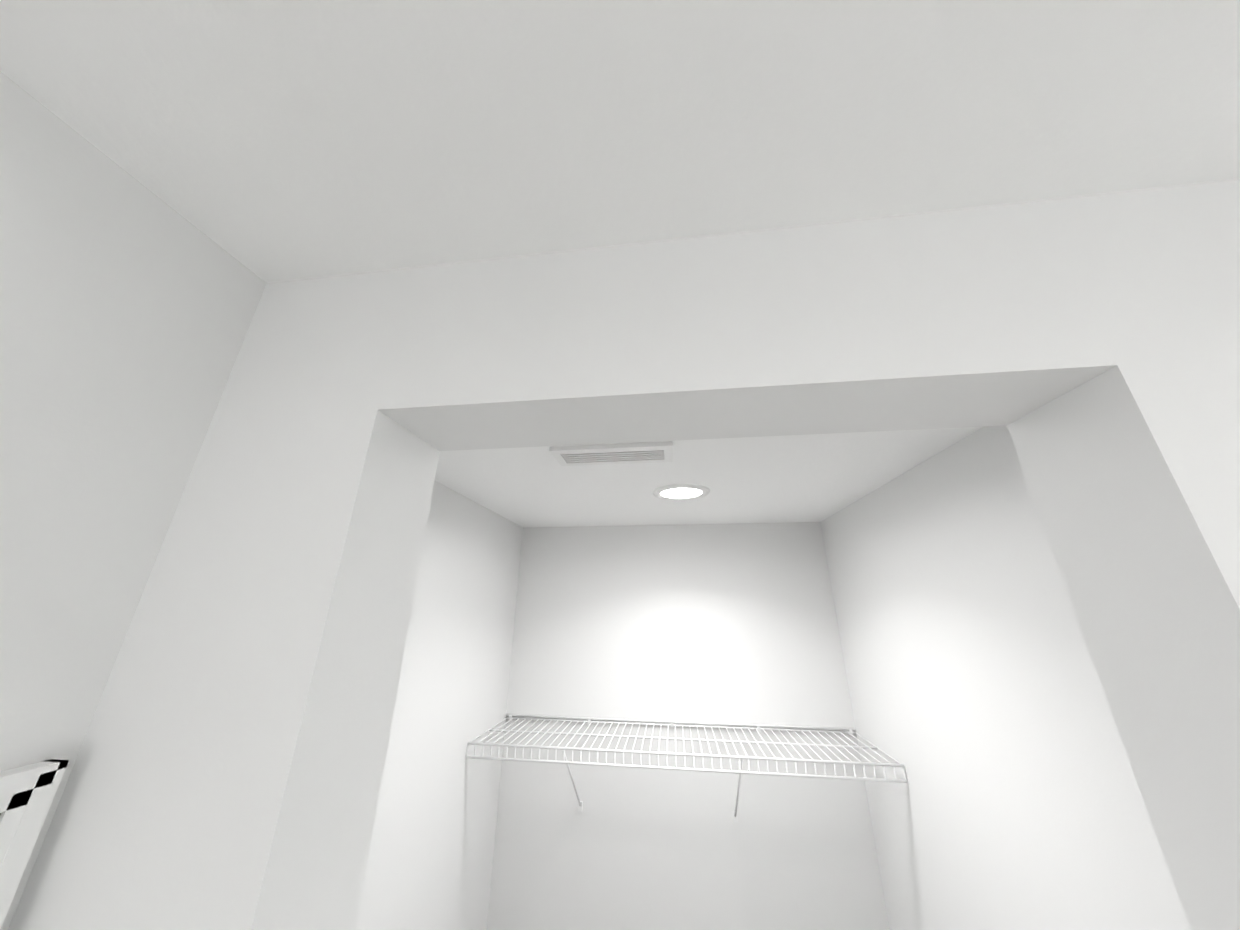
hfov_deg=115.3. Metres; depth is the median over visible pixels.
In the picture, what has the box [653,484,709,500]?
recessed light
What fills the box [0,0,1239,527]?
ceiling
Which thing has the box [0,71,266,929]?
wall
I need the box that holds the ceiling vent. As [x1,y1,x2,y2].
[549,441,672,465]
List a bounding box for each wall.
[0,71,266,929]
[8,179,1239,929]
[356,480,522,929]
[487,522,889,929]
[821,426,1190,929]
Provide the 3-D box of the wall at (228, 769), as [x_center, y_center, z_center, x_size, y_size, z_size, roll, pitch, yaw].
[0.168,0.951,0.060,3.740,2.538,0.120,-2,-20,7]
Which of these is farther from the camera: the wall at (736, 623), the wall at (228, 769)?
the wall at (736, 623)
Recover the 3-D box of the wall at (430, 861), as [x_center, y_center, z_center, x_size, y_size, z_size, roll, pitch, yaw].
[-0.679,1.268,0.947,0.120,2.538,1.533,-2,-20,7]
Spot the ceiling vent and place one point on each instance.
(632, 453)
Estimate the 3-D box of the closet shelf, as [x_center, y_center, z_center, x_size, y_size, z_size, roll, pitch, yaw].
[0.200,1.206,1.476,1.498,0.336,0.364,-2,-20,7]
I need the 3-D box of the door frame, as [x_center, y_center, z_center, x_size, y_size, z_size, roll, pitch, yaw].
[-0.513,1.063,-0.378,0.018,2.022,0.761,-2,-20,7]
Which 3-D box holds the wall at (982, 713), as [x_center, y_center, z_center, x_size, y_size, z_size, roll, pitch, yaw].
[0.927,1.206,0.750,0.120,2.538,1.533,-2,-20,7]
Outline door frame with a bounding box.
[0,759,68,929]
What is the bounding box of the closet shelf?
[466,714,906,822]

